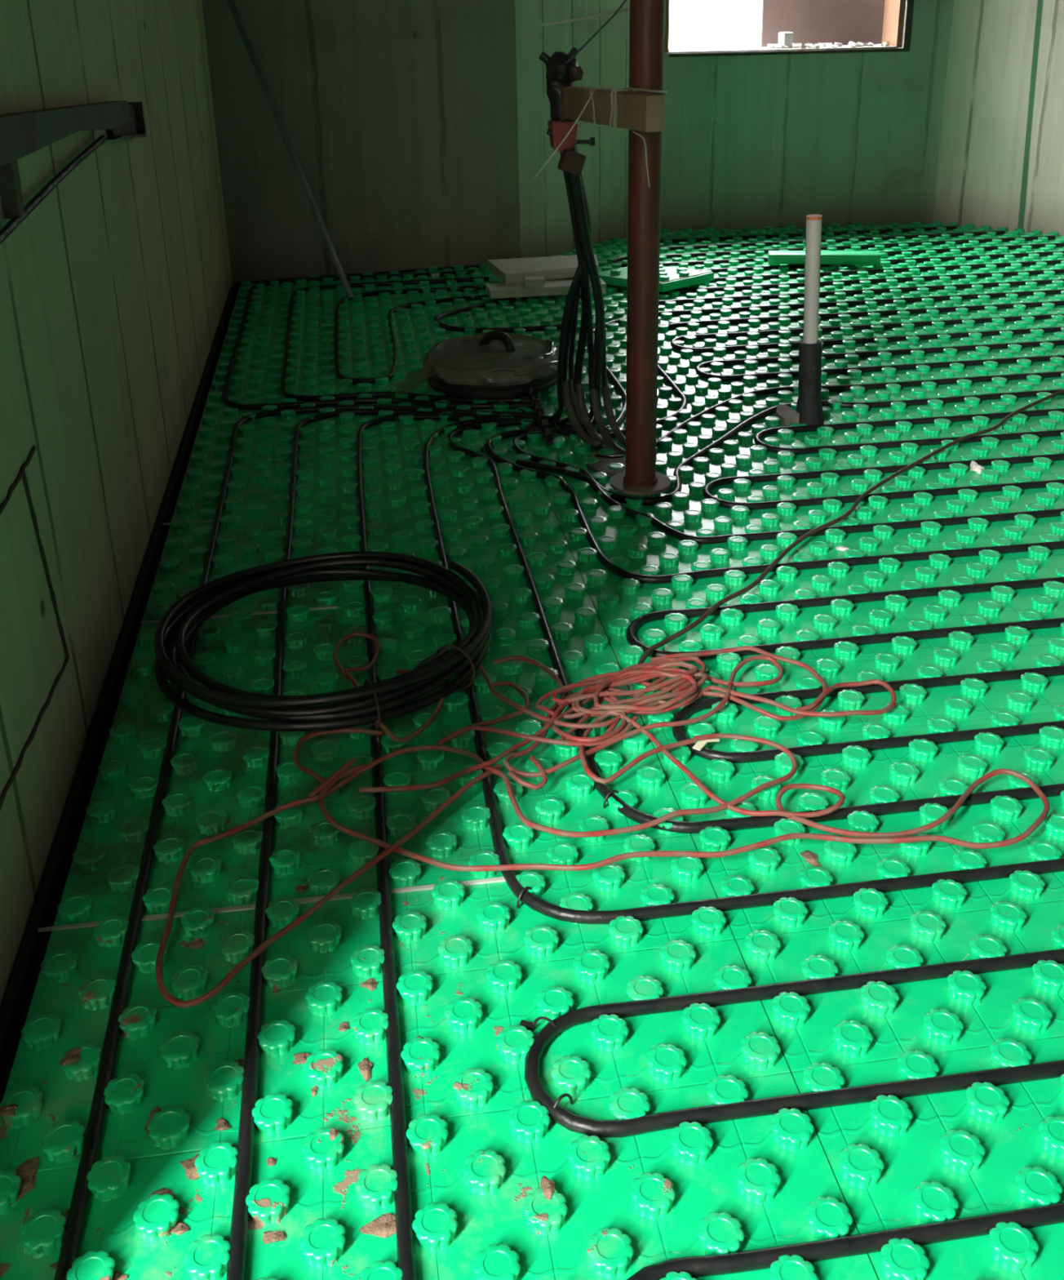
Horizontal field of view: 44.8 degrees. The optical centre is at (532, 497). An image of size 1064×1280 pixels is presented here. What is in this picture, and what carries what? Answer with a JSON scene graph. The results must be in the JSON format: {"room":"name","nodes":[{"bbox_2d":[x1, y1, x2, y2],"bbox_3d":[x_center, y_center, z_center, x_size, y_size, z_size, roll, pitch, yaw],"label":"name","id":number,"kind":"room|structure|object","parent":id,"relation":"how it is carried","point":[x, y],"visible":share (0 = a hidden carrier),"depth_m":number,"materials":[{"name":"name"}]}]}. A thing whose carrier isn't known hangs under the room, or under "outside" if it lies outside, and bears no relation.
{"room":"building under construction","nodes":[
{"label":"building under construction","id":0,"kind":"room"},
{"bbox_2d":[0,0,232,1012],"bbox_3d":[-0.829,-0.985,1.338,0.280,3.050,6.350,-4,22,-7],"label":"wall","id":1,"kind":"structure","parent":0,"point":[115,288],"depth_m":2.11,"materials":[{"name":"wood"}]},
{"bbox_2d":[0,445,35,515],"bbox_3d":[-0.651,-0.010,1.613,0.007,0.018,0.285,-4,22,-7],"label":"cable","id":2,"kind":"object","parent":1,"relation":"attached to","point":[13,486],"depth_m":1.64,"materials":[{"name":"brown metal"}]},
{"bbox_2d":[0,656,70,810],"bbox_3d":[-0.634,0.290,1.650,0.007,0.032,0.406,-4,22,-7],"label":"cable","id":3,"kind":"object","parent":1,"relation":"attached to","point":[47,702],"depth_m":1.62,"materials":[{"name":"brown metal"}]},
{"bbox_2d":[19,466,70,659],"bbox_3d":[-0.662,0.095,1.755,0.006,0.316,0.068,-4,22,-7],"label":"cable","id":4,"kind":"object","parent":1,"relation":"attached to","point":[24,477],"depth_m":1.75,"materials":[{"name":"brown metal"}]},
{"bbox_2d":[0,100,146,244],"bbox_3d":[-0.723,-0.555,1.998,0.035,0.176,1.615,-4,22,-7],"label":"wall bracket","id":5,"kind":"object","parent":1,"relation":"attached to","point":[22,134],"visible":1,"depth_m":1.81,"materials":[{"name":"grey metal"}]},
{"bbox_2d":[0,282,235,1088],"bbox_3d":[-0.834,-0.075,3.053,0.008,0.042,3.830,-4,22,-7],"label":"baseboard","id":6,"kind":"structure","parent":1,"relation":"attached to","point":[15,998],"depth_m":1.87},
{"bbox_2d":[234,266,462,306],"bbox_3d":[-0.674,-0.783,4.739,0.798,0.015,0.451,-4,22,-7],"label":"panel","id":7,"kind":"object","parent":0,"point":[272,294],"visible":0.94,"depth_m":4.67,"materials":[{"name":"green plastic"}]},
{"bbox_2d":[201,0,520,293],"bbox_3d":[-0.761,-2.258,4.476,1.360,3.050,0.250,-6,23,-13],"label":"wall","id":8,"kind":"structure","parent":0,"point":[399,117],"depth_m":4.75,"materials":[{"name":"wood"}]},
{"bbox_2d":[235,265,479,293],"bbox_3d":[-0.577,-0.843,4.935,1.085,0.042,0.008,-6,23,-13],"label":"baseboard","id":9,"kind":"structure","parent":8,"relation":"attached to","point":[237,283],"depth_m":4.92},
{"bbox_2d":[0,238,1048,1103],"bbox_3d":[1.226,0.211,2.495,4.400,0.146,7.400,-4,22,-7],"label":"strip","id":10,"kind":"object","parent":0,"point":[14,1051],"depth_m":1.85,"materials":[{"name":"black plastic"}]},
{"bbox_2d":[215,291,479,371],"bbox_3d":[-0.584,-0.537,4.170,0.798,0.047,0.798,-4,22,-7],"label":"panel","id":11,"kind":"object","parent":10,"relation":"on","point":[364,336],"visible":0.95,"depth_m":4.12,"materials":[{"name":"green plastic"}]},
{"bbox_2d":[226,0,354,298],"bbox_3d":[-0.872,-1.307,4.417,0.585,1.205,0.022,14,26,32],"label":"rod","id":12,"kind":"object","parent":11,"relation":"on","point":[232,5],"visible":1,"depth_m":4.42,"materials":[{"name":"grey metal"}]},
{"bbox_2d":[222,270,533,409],"bbox_3d":[-0.514,-0.521,4.082,0.839,0.015,1.692,-4,22,-7],"label":"pipe","id":13,"kind":"object","parent":11,"relation":"on","point":[224,396],"visible":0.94,"depth_m":3.42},
{"bbox_2d":[280,276,530,403],"bbox_3d":[-0.412,-0.510,4.051,0.724,0.015,1.526,-4,22,-7],"label":"pipe","id":14,"kind":"object","parent":11,"relation":"on","point":[286,355],"visible":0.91,"depth_m":3.53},
{"bbox_2d":[334,285,488,383],"bbox_3d":[-0.315,-0.543,4.127,0.629,0.015,1.104,-4,22,-7],"label":"pipe","id":15,"kind":"object","parent":11,"relation":"on","point":[337,357],"visible":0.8,"depth_m":4.32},
{"bbox_2d":[187,355,519,466],"bbox_3d":[-0.468,-0.242,3.436,0.798,0.047,0.798,-4,22,-7],"label":"panel","id":16,"kind":"object","parent":10,"relation":"on","point":[271,437],"visible":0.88,"depth_m":3.29,"materials":[{"name":"green plastic"}]},
{"bbox_2d":[53,404,535,1279],"bbox_3d":[-0.193,0.258,2.145,0.767,0.015,2.733,-4,22,-7],"label":"pipe","id":17,"kind":"object","parent":16,"relation":"on","point":[77,1209],"visible":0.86,"depth_m":1.51,"materials":[{"name":"plastic"}]},
{"bbox_2d":[391,330,559,399],"bbox_3d":[-0.148,-0.384,3.518,0.474,0.136,0.385,-4,22,-7],"label":"chamber cover","id":18,"kind":"object","parent":16,"relation":"on","point":[494,364],"visible":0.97,"depth_m":3.43,"materials":[{"name":"black plastic"}]},
{"bbox_2d":[142,440,584,621],"bbox_3d":[-0.361,0.055,2.700,0.814,0.046,0.798,-4,22,-7],"label":"panel","id":19,"kind":"object","parent":10,"relation":"on","point":[475,531],"depth_m":2.67,"materials":[{"name":"green plastic"}]},
{"bbox_2d":[355,413,525,1279],"bbox_3d":[-0.036,0.268,2.113,0.466,0.015,2.620,-4,22,-7],"label":"pipe","id":20,"kind":"object","parent":19,"relation":"on","point":[402,1194],"visible":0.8,"depth_m":1.45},
{"bbox_2d":[53,551,700,926],"bbox_3d":[-0.244,0.297,1.989,0.799,0.126,0.879,-4,22,-7],"label":"panel","id":21,"kind":"object","parent":10,"relation":"on","point":[217,783],"depth_m":1.88,"materials":[{"name":"green plastic"}]},
{"bbox_2d":[226,408,533,1279],"bbox_3d":[-0.116,0.260,2.136,0.617,0.015,2.692,-4,22,-7],"label":"pipe","id":22,"kind":"object","parent":21,"relation":"on","point":[243,1174],"visible":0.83,"depth_m":1.50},
{"bbox_2d":[155,631,1050,1008],"bbox_3d":[0.052,0.338,1.869,1.147,0.031,0.793,-6,23,-13],"label":"cable tangle","id":23,"kind":"object","parent":21,"relation":"on","point":[682,679],"visible":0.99,"depth_m":1.82,"materials":[{"name":"plastic"}]},
{"bbox_2d":[0,856,878,1279],"bbox_3d":[-0.130,0.644,1.233,0.814,0.046,0.802,-4,22,-7],"label":"panel","id":24,"kind":"object","parent":10,"relation":"on","point":[472,965],"depth_m":1.30,"materials":[{"name":"green plastic"}]},
{"bbox_2d":[0,1103,17,1116],"bbox_3d":[-0.521,0.606,1.279,0.020,0.005,0.017,-4,22,-7],"label":"clod","id":25,"kind":"object","parent":24,"relation":"on","point":[6,1110],"visible":1,"depth_m":1.28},
{"bbox_2d":[10,1155,39,1204],"bbox_3d":[-0.483,0.645,1.219,0.027,0.005,0.054,-4,22,-7],"label":"clod","id":26,"kind":"object","parent":24,"relation":"on","point":[26,1171],"visible":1,"depth_m":1.22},
{"bbox_2d":[59,1047,81,1066],"bbox_3d":[-0.480,0.581,1.342,0.025,0.003,0.020,-16,26,-32],"label":"clod","id":27,"kind":"object","parent":24,"relation":"on","point":[73,1055],"visible":1,"depth_m":1.34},
{"bbox_2d":[147,1187,176,1199],"bbox_3d":[-0.346,0.651,1.200,0.025,0.003,0.021,-16,26,-32],"label":"clod","id":28,"kind":"object","parent":24,"relation":"on","point":[163,1190],"visible":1,"depth_m":1.21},
{"bbox_2d":[170,1220,190,1234],"bbox_3d":[-0.320,0.662,1.171,0.019,0.003,0.014,-4,22,-7],"label":"clod","id":29,"kind":"object","parent":24,"relation":"on","point":[180,1228],"visible":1,"depth_m":1.17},
{"bbox_2d":[179,1152,199,1179],"bbox_3d":[-0.317,0.636,1.234,0.031,0.004,0.028,-15,26,-31],"label":"clod","id":30,"kind":"object","parent":24,"relation":"on","point":[191,1171],"visible":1,"depth_m":1.23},
{"bbox_2d":[185,937,208,948],"bbox_3d":[-0.395,0.523,1.516,0.022,0.004,0.019,12,25,29],"label":"clod","id":31,"kind":"object","parent":24,"relation":"on","point":[197,943],"visible":1,"depth_m":1.51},
{"bbox_2d":[213,1117,231,1130],"bbox_3d":[-0.306,0.619,1.277,0.018,0.003,0.016,-4,22,-7],"label":"clod","id":32,"kind":"object","parent":24,"relation":"on","point":[222,1124],"visible":1,"depth_m":1.27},
{"bbox_2d":[262,1231,286,1244],"bbox_3d":[-0.232,0.664,1.162,0.021,0.003,0.014,-4,22,-7],"label":"clod","id":33,"kind":"object","parent":24,"relation":"on","point":[269,1237],"visible":1,"depth_m":1.16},
{"bbox_2d":[293,1052,310,1064],"bbox_3d":[-0.240,0.586,1.352,0.022,0.005,0.017,-4,22,-7],"label":"clod","id":34,"kind":"object","parent":24,"relation":"on","point":[300,1058],"visible":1,"depth_m":1.35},
{"bbox_2d":[357,1057,373,1081],"bbox_3d":[-0.173,0.591,1.337,0.016,0.004,0.033,-4,22,-7],"label":"clod","id":35,"kind":"object","parent":24,"relation":"on","point":[365,1066],"visible":1,"depth_m":1.34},
{"bbox_2d":[360,977,377,990],"bbox_3d":[-0.182,0.546,1.449,0.018,0.003,0.018,-19,28,-37],"label":"clod","id":36,"kind":"object","parent":24,"relation":"on","point":[371,984],"visible":1,"depth_m":1.45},
{"bbox_2d":[359,1212,395,1237],"bbox_3d":[-0.135,0.659,1.168,0.039,0.004,0.023,-16,26,-32],"label":"clod","id":37,"kind":"object","parent":24,"relation":"on","point":[384,1225],"visible":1,"depth_m":1.17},
{"bbox_2d":[520,1016,559,1036],"bbox_3d":[0.008,0.561,1.378,0.044,0.023,0.007,8,24,20],"label":"clip","id":38,"kind":"object","parent":24,"relation":"attached to","point":[529,1025],"visible":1,"depth_m":1.38,"materials":[{"name":"black plastic"}]},
{"bbox_2d":[540,1175,555,1199],"bbox_3d":[0.015,0.633,1.187,0.014,0.004,0.027,-4,22,-7],"label":"clod","id":39,"kind":"object","parent":24,"relation":"on","point":[548,1186],"visible":1,"depth_m":1.19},
{"bbox_2d":[548,1093,573,1125],"bbox_3d":[0.025,0.602,1.275,0.045,0.023,0.007,-20,29,-39],"label":"clip","id":40,"kind":"object","parent":24,"relation":"attached to","point":[564,1095],"visible":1,"depth_m":1.27,"materials":[{"name":"black plastic"}]},
{"bbox_2d":[463,285,739,351],"bbox_3d":[0.208,-0.594,4.272,0.798,0.047,0.798,-4,22,-7],"label":"panel","id":41,"kind":"object","parent":10,"relation":"on","point":[545,310],"visible":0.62,"depth_m":4.23,"materials":[{"name":"green plastic"}]},
{"bbox_2d":[433,297,561,333],"bbox_3d":[-0.131,-0.598,4.254,0.395,0.015,0.453,-8,23,-17],"label":"pipe","id":42,"kind":"object","parent":41,"relation":"on","point":[443,315],"visible":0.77,"depth_m":4.12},
{"bbox_2d":[485,278,606,298],"bbox_3d":[0.048,-0.731,4.497,0.410,0.029,0.110,-4,22,-7],"label":"board","id":43,"kind":"object","parent":41,"relation":"on","point":[495,291],"visible":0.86,"depth_m":4.45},
{"bbox_2d":[524,275,544,287],"bbox_3d":[0.010,-0.749,4.469,0.066,0.026,0.050,-2,22,-3],"label":"block","id":44,"kind":"object","parent":43,"relation":"on","point":[536,281],"visible":1,"depth_m":4.45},
{"bbox_2d":[488,253,599,284],"bbox_3d":[0.057,-0.821,4.630,0.405,0.036,0.270,-4,22,-7],"label":"board","id":45,"kind":"object","parent":44,"relation":"on","point":[509,271],"visible":0.86,"depth_m":4.58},
{"bbox_2d":[599,264,714,292],"bbox_3d":[0.430,-0.797,4.620,0.364,0.044,0.254,14,27,34],"label":"panel offcut","id":46,"kind":"object","parent":41,"relation":"on","point":[671,278],"visible":0.53,"depth_m":4.57,"materials":[{"name":"green plastic"}]},
{"bbox_2d":[507,336,838,444],"bbox_3d":[0.323,-0.299,3.537,0.798,0.047,0.798,-4,22,-7],"label":"panel","id":47,"kind":"object","parent":10,"relation":"on","point":[701,393],"visible":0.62,"depth_m":3.46,"materials":[{"name":"green plastic"}]},
{"bbox_2d":[528,387,554,444],"bbox_3d":[0.021,-0.210,3.226,0.018,0.025,0.400,-3,22,-6],"label":"pipe","id":48,"kind":"object","parent":47,"relation":"on","point":[545,428],"visible":1,"depth_m":3.20,"materials":[{"name":"black plastic"}]},
{"bbox_2d":[776,404,799,426],"bbox_3d":[0.638,-0.209,3.221,0.044,0.041,0.112,-4,22,-7],"label":"scrap","id":49,"kind":"object","parent":47,"relation":"on","point":[788,415],"visible":0.85,"depth_m":3.20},
{"bbox_2d":[586,289,1063,434],"bbox_3d":[1.249,-0.610,4.214,3.033,0.015,0.909,-13,25,-27],"label":"pipe","id":50,"kind":"object","parent":47,"relation":"on","point":[620,419],"visible":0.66,"depth_m":4.30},
{"bbox_2d":[608,300,1063,438],"bbox_3d":[1.299,-0.563,4.096,2.991,0.015,0.818,-12,25,-26],"label":"pipe","id":51,"kind":"object","parent":47,"relation":"on","point":[677,391],"visible":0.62,"depth_m":4.16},
{"bbox_2d":[660,225,806,239],"bbox_3d":[0.810,-1.150,5.570,0.798,0.015,0.218,-4,22,-7],"label":"panel","id":52,"kind":"object","parent":10,"relation":"on","point":[687,233],"visible":0.8,"depth_m":5.56,"materials":[{"name":"green plastic"}]},
{"bbox_2d":[526,418,986,587],"bbox_3d":[0.439,-0.004,2.803,0.798,0.047,0.798,-4,22,-7],"label":"panel","id":53,"kind":"object","parent":10,"relation":"on","point":[635,545],"visible":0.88,"depth_m":2.69,"materials":[{"name":"green plastic"}]},
{"bbox_2d":[518,47,626,454],"bbox_3d":[0.064,-0.565,2.976,0.188,0.905,0.440,-14,25,-29],"label":"bundle","id":54,"kind":"object","parent":53,"relation":"on","point":[559,75],"visible":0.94,"depth_m":2.99,"materials":[{"name":"black"}]},
{"bbox_2d":[541,0,671,495],"bbox_3d":[0.142,-1.430,2.297,0.243,2.973,0.271,-4,22,-7],"label":"prop","id":55,"kind":"object","parent":53,"relation":"on","point":[641,477],"depth_m":2.59,"materials":[{"name":"metal"}]},
{"bbox_2d":[564,0,626,64],"bbox_3d":[0.130,-0.918,2.524,0.014,0.143,0.223,-15,26,-31],"label":"wire","id":56,"kind":"object","parent":55,"relation":"attached to","point":[624,1],"visible":1,"depth_m":2.53,"materials":[{"name":"grey metal"}]},
{"bbox_2d":[533,86,667,187],"bbox_3d":[0.243,-1.332,3.038,0.238,0.924,1.805,2,22,8],"label":"string","id":57,"kind":"object","parent":55,"relation":"attached to","point":[626,89],"visible":0.7,"depth_m":2.44,"materials":[{"name":"beige"}]},
{"bbox_2d":[562,85,665,132],"bbox_3d":[0.151,-0.769,2.540,0.038,0.080,0.474,-8,23,-16],"label":"batten","id":58,"kind":"object","parent":55,"relation":"attached to","point":[636,111],"visible":0.98,"depth_m":2.44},
{"bbox_2d":[586,451,626,477],"bbox_3d":[0.174,-0.076,2.955,0.105,0.012,0.160,-4,22,-7],"label":"mortar patch","id":59,"kind":"object","parent":53,"relation":"on","point":[602,465],"visible":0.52,"depth_m":2.94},
{"bbox_2d":[485,428,1063,583],"bbox_3d":[1.470,-0.104,2.954,3.096,0.015,0.887,-4,22,-7],"label":"pipe","id":60,"kind":"object","parent":53,"relation":"on","point":[646,579],"visible":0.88,"depth_m":2.46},
{"bbox_2d":[512,431,1063,544],"bbox_3d":[1.492,-0.129,3.016,3.032,0.015,0.702,-4,22,-7],"label":"pipe","id":61,"kind":"object","parent":53,"relation":"on","point":[661,526],"visible":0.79,"depth_m":2.60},
{"bbox_2d":[796,214,824,425],"bbox_3d":[0.682,-0.420,3.106,0.073,0.520,0.073,4,23,14],"label":"pipe","id":62,"kind":"object","parent":53,"relation":"on","point":[810,405],"visible":0.98,"depth_m":3.10,"materials":[{"name":"white plastic"}]},
{"bbox_2d":[702,453,1063,510],"bbox_3d":[1.689,-0.100,2.933,2.670,0.015,0.171,-4,22,-7],"label":"pipe","id":63,"kind":"object","parent":53,"relation":"on","point":[1020,460],"visible":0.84,"depth_m":2.79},
{"bbox_2d":[659,231,884,282],"bbox_3d":[0.883,-0.968,5.099,0.798,0.093,0.798,-4,22,-7],"label":"panel","id":64,"kind":"object","parent":10,"relation":"on","point":[757,271],"depth_m":4.94,"materials":[{"name":"green plastic"}]},
{"bbox_2d":[660,226,1005,250],"bbox_3d":[1.206,-1.090,5.400,1.559,0.015,0.168,-4,22,-7],"label":"pipe","id":65,"kind":"object","parent":64,"relation":"on","point":[948,228],"visible":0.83,"depth_m":5.39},
{"bbox_2d":[612,235,1063,267],"bbox_3d":[1.307,-0.983,5.132,2.014,0.015,0.169,-4,22,-7],"label":"pipe","id":66,"kind":"object","parent":64,"relation":"on","point":[1028,238],"visible":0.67,"depth_m":5.13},
{"bbox_2d":[586,549,1063,860],"bbox_3d":[0.554,0.292,2.068,0.798,0.047,0.798,-4,22,-7],"label":"panel","id":67,"kind":"object","parent":10,"relation":"on","point":[925,768],"visible":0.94,"depth_m":2.01,"materials":[{"name":"green plastic"}]},
{"bbox_2d":[693,738,719,751],"bbox_3d":[0.248,0.351,1.858,0.046,0.005,0.022,-17,27,-34],"label":"scrap","id":68,"kind":"object","parent":67,"relation":"on","point":[700,744],"visible":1,"depth_m":1.85,"materials":[{"name":"beige"}]},
{"bbox_2d":[638,389,1063,663],"bbox_3d":[0.941,-0.086,2.887,0.116,0.014,2.395,18,29,39],"label":"power cord","id":69,"kind":"object","parent":67,"relation":"on","point":[716,606],"visible":1,"depth_m":2.54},
{"bbox_2d":[671,665,1063,763],"bbox_3d":[1.673,0.243,2.089,2.963,0.015,0.170,-4,22,-7],"label":"pipe","id":70,"kind":"object","parent":67,"relation":"on","point":[1026,729],"visible":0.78,"depth_m":1.89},
{"bbox_2d":[688,269,985,340],"bbox_3d":[0.999,-0.651,4.373,0.798,0.047,0.798,-4,22,-7],"label":"panel","id":71,"kind":"object","parent":10,"relation":"on","point":[784,323],"visible":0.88,"depth_m":4.30,"materials":[{"name":"green plastic"}]},
{"bbox_2d":[702,813,1063,1279],"bbox_3d":[0.669,0.587,1.334,0.798,0.047,0.798,-4,22,-7],"label":"panel","id":72,"kind":"object","parent":10,"relation":"on","point":[895,1162],"visible":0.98,"depth_m":1.37,"materials":[{"name":"green plastic"}]},
{"bbox_2d":[422,413,1063,924],"bbox_3d":[1.447,0.045,2.588,3.256,0.015,1.894,-4,22,-7],"label":"pipe","id":73,"kind":"object","parent":72,"relation":"on","point":[529,899],"visible":0.84,"depth_m":1.58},
{"bbox_2d":[800,850,822,866],"bbox_3d":[0.354,0.458,1.641,0.020,0.004,0.034,-4,22,-7],"label":"clod","id":74,"kind":"object","parent":72,"relation":"on","point":[811,857],"visible":0.98,"depth_m":1.64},
{"bbox_2d":[822,220,959,231],"bbox_3d":[1.550,-1.193,5.639,0.686,0.015,0.164,-4,22,-7],"label":"panel","id":75,"kind":"object","parent":10,"relation":"on","point":[834,226],"visible":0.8,"depth_m":5.62,"materials":[{"name":"green plastic"}]},
{"bbox_2d":[748,322,1063,422],"bbox_3d":[1.115,-0.356,3.639,0.798,0.047,0.798,-4,22,-7],"label":"panel","id":76,"kind":"object","parent":10,"relation":"on","point":[929,389],"visible":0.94,"depth_m":3.58,"materials":[{"name":"green plastic"}]},
{"bbox_2d":[515,389,1063,505],"bbox_3d":[1.426,-0.258,3.336,3.034,0.015,0.480,-8,23,-17],"label":"pipe","id":77,"kind":"object","parent":76,"relation":"on","point":[646,501],"visible":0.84,"depth_m":3.10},
{"bbox_2d":[595,371,1063,458],"bbox_3d":[1.482,-0.326,3.503,2.884,0.015,0.367,-7,23,-15],"label":"pipe","id":78,"kind":"object","parent":76,"relation":"on","point":[1055,374],"visible":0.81,"depth_m":3.46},
{"bbox_2d":[825,223,1063,272],"bbox_3d":[1.675,-1.018,5.203,0.798,0.015,0.798,-4,22,-7],"label":"panel","id":79,"kind":"object","parent":10,"relation":"on","point":[967,228],"visible":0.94,"depth_m":5.18,"materials":[{"name":"green plastic"}]},
{"bbox_2d":[607,251,1063,287],"bbox_3d":[1.427,-0.878,4.867,2.429,0.015,0.170,-4,22,-7],"label":"pipe","id":80,"kind":"object","parent":79,"relation":"on","point":[1049,253],"visible":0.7,"depth_m":4.84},
{"bbox_2d":[850,403,1063,546],"bbox_3d":[1.230,-0.061,2.904,0.798,0.047,0.798,-4,22,-7],"label":"panel","id":81,"kind":"object","parent":10,"relation":"on","point":[1026,528],"visible":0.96,"depth_m":2.88,"materials":[{"name":"green plastic"}]},
{"bbox_2d":[969,461,985,474],"bbox_3d":[0.996,-0.071,2.895,0.030,0.016,0.071,-4,22,-7],"label":"scrap","id":82,"kind":"object","parent":81,"relation":"on","point":[975,467],"visible":0.94,"depth_m":2.88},
{"bbox_2d":[893,260,1063,325],"bbox_3d":[1.791,-0.708,4.474,0.798,0.047,0.798,-4,22,-7],"label":"panel","id":83,"kind":"object","parent":10,"relation":"on","point":[1011,298],"visible":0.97,"depth_m":4.49,"materials":[{"name":"green plastic"}]},
{"bbox_2d":[658,269,1063,305],"bbox_3d":[1.549,-0.772,4.601,2.428,0.015,0.170,-4,22,-7],"label":"pipe","id":84,"kind":"object","parent":83,"relation":"on","point":[1057,271],"visible":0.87,"depth_m":4.54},
{"bbox_2d":[997,319,1063,355],"bbox_3d":[1.906,-0.413,3.740,0.798,0.047,0.798,-4,22,-7],"label":"panel","id":85,"kind":"object","parent":10,"relation":"on","point":[1038,335],"visible":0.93,"depth_m":3.93,"materials":[{"name":"green plastic"}]},
{"bbox_2d":[670,313,1063,353],"bbox_3d":[1.628,-0.547,4.040,2.446,0.015,0.169,-4,22,-7],"label":"pipe","id":86,"kind":"object","parent":85,"relation":"on","point":[1049,330],"visible":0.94,"depth_m":3.96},
{"bbox_2d":[695,339,1063,381],"bbox_3d":[1.670,-0.440,3.774,2.446,0.015,0.169,-4,22,-7],"label":"pipe","id":87,"kind":"object","parent":85,"relation":"on","point":[1025,344],"visible":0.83,"depth_m":3.67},
{"bbox_2d":[1000,545,1063,613],"bbox_3d":[1.345,0.235,2.170,0.798,0.047,0.798,-4,22,-7],"label":"panel","id":88,"kind":"object","parent":10,"relation":"on","point":[1040,562],"visible":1,"depth_m":2.41,"materials":[{"name":"green plastic"}]},
{"bbox_2d":[1008,227,1063,249],"bbox_3d":[2.407,-1.049,5.242,0.662,0.015,0.683,-4,22,-7],"label":"panel","id":89,"kind":"object","parent":10,"relation":"on","point":[1059,238],"visible":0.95,"depth_m":5.36,"materials":[{"name":"green plastic"}]},
{"bbox_3d":[2.022,-0.118,3.005,0.798,0.047,0.798,-4,22,-7],"label":"panel","id":90,"kind":"object","parent":10,"relation":"on","visible":0},
{"bbox_2d":[754,408,1063,454],"bbox_3d":[1.748,-0.219,3.225,2.461,0.015,0.170,-4,22,-7],"label":"pipe","id":91,"kind":"object","parent":90,"relation":"on","point":[758,442],"visible":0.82,"depth_m":3.08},
{"bbox_3d":[2.889,0.108,2.361,0.718,0.015,0.798,-4,22,-7],"label":"panel","id":92,"kind":"object","parent":10,"relation":"on","visible":0},
{"bbox_2d":[446,417,1063,833],"bbox_3d":[1.475,0.021,2.646,3.182,0.015,1.708,-4,22,-7],"label":"pipe","id":93,"kind":"object","parent":92,"relation":"on","point":[749,822],"visible":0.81,"depth_m":1.74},
{"bbox_2d":[626,577,1063,659],"bbox_3d":[1.628,0.132,2.364,2.968,0.015,0.170,-4,22,-7],"label":"pipe","id":94,"kind":"object","parent":92,"relation":"on","point":[639,621],"visible":0.77,"depth_m":2.22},
{"bbox_3d":[3.004,0.404,1.627,0.718,0.015,0.798,-4,22,-7],"label":"panel","id":95,"kind":"object","parent":10,"relation":"on","visible":0},
{"bbox_2d":[626,1201,1063,1279],"bbox_3d":[1.660,0.586,1.243,3.253,0.015,0.169,-4,22,-7],"label":"pipe","id":96,"kind":"object","parent":95,"relation":"on","point":[1051,1214],"visible":1,"depth_m":1.13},
{"bbox_3d":[1.461,0.530,1.435,0.798,0.047,0.798,-4,22,-7],"label":"panel","id":97,"kind":"object","parent":10,"relation":"on","visible":0},
{"bbox_2d":[524,948,1063,1137],"bbox_3d":[1.609,0.474,1.521,3.268,0.015,0.170,-4,22,-7],"label":"pipe","id":98,"kind":"object","parent":97,"relation":"on","point":[572,1122],"visible":1,"depth_m":1.30,"materials":[{"name":"plastic"}]},
{"bbox_2d":[452,240,662,294],"bbox_3d":[0.092,-0.904,5.000,0.798,0.015,0.798,-4,22,-7],"label":"panel","id":99,"kind":"object","parent":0,"point":[606,252],"visible":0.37,"depth_m":4.97,"materials":[{"name":"green plastic"}]},
{"bbox_2d":[515,0,630,257],"bbox_3d":[0.118,-2.439,4.879,0.250,3.050,0.845,18,29,39],"label":"wall","id":100,"kind":"structure","parent":0,"point":[546,229],"depth_m":5.08,"materials":[{"name":"wood"}]},
{"bbox_2d":[660,0,954,231],"bbox_3d":[1.062,-2.597,5.222,1.554,3.050,0.220,-2,22,-3],"label":"wall","id":101,"kind":"structure","parent":0,"point":[774,140],"depth_m":5.53,"materials":[{"name":"wood"}]},
{"bbox_2d":[665,0,914,57],"bbox_3d":[1.058,-2.165,5.393,1.038,0.579,0.226,-2,22,-3],"label":"window","id":102,"kind":"structure","parent":101,"relation":"in","point":[895,10],"depth_m":5.41,"materials":[{"name":"wood"}]},
{"bbox_2d":[778,31,793,48],"bbox_3d":[1.077,-1.943,5.476,0.045,0.062,0.050,-9,23,-18],"label":"foam block","id":103,"kind":"object","parent":102,"relation":"on","point":[786,38],"visible":0.86,"depth_m":5.46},
{"bbox_2d":[767,41,890,48],"bbox_3d":[1.261,-1.925,5.499,0.518,0.032,0.171,-4,22,-7],"label":"crumbs","id":104,"kind":"object","parent":102,"relation":"on","point":[851,44],"visible":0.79,"depth_m":5.48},
{"bbox_2d":[933,0,1063,235],"bbox_3d":[2.362,-2.476,4.858,1.365,3.050,0.250,15,27,35],"label":"wall","id":105,"kind":"structure","parent":0,"point":[1002,157],"depth_m":5.38,"materials":[{"name":"wood"}]},
{"label":"outside","id":106,"kind":"structure","parent":0,"visible":0},
{"bbox_3d":[0.902,-2.534,9.401,4.800,0.200,7.600,-4,22,-7],"label":"ground","id":107,"kind":"structure","parent":106,"visible":0},
{"bbox_2d":[760,0,885,47],"bbox_3d":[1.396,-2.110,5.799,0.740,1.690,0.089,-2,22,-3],"label":"building","id":108,"kind":"structure","parent":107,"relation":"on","point":[815,22],"depth_m":5.77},
{"bbox_3d":[1.166,-2.760,1.291,4.400,0.200,7.400,-4,22,-7],"label":"ceiling","id":109,"kind":"structure","parent":0,"visible":0},
{"bbox_2d":[585,0,586,87],"bbox_3d":[0.090,-1.852,2.256,0.003,2.168,0.014,-4,22,-7],"label":"string","id":110,"kind":"object","parent":109,"relation":"hanging from","point":[585,0],"visible":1,"depth_m":2.62,"materials":[{"name":"beige"}]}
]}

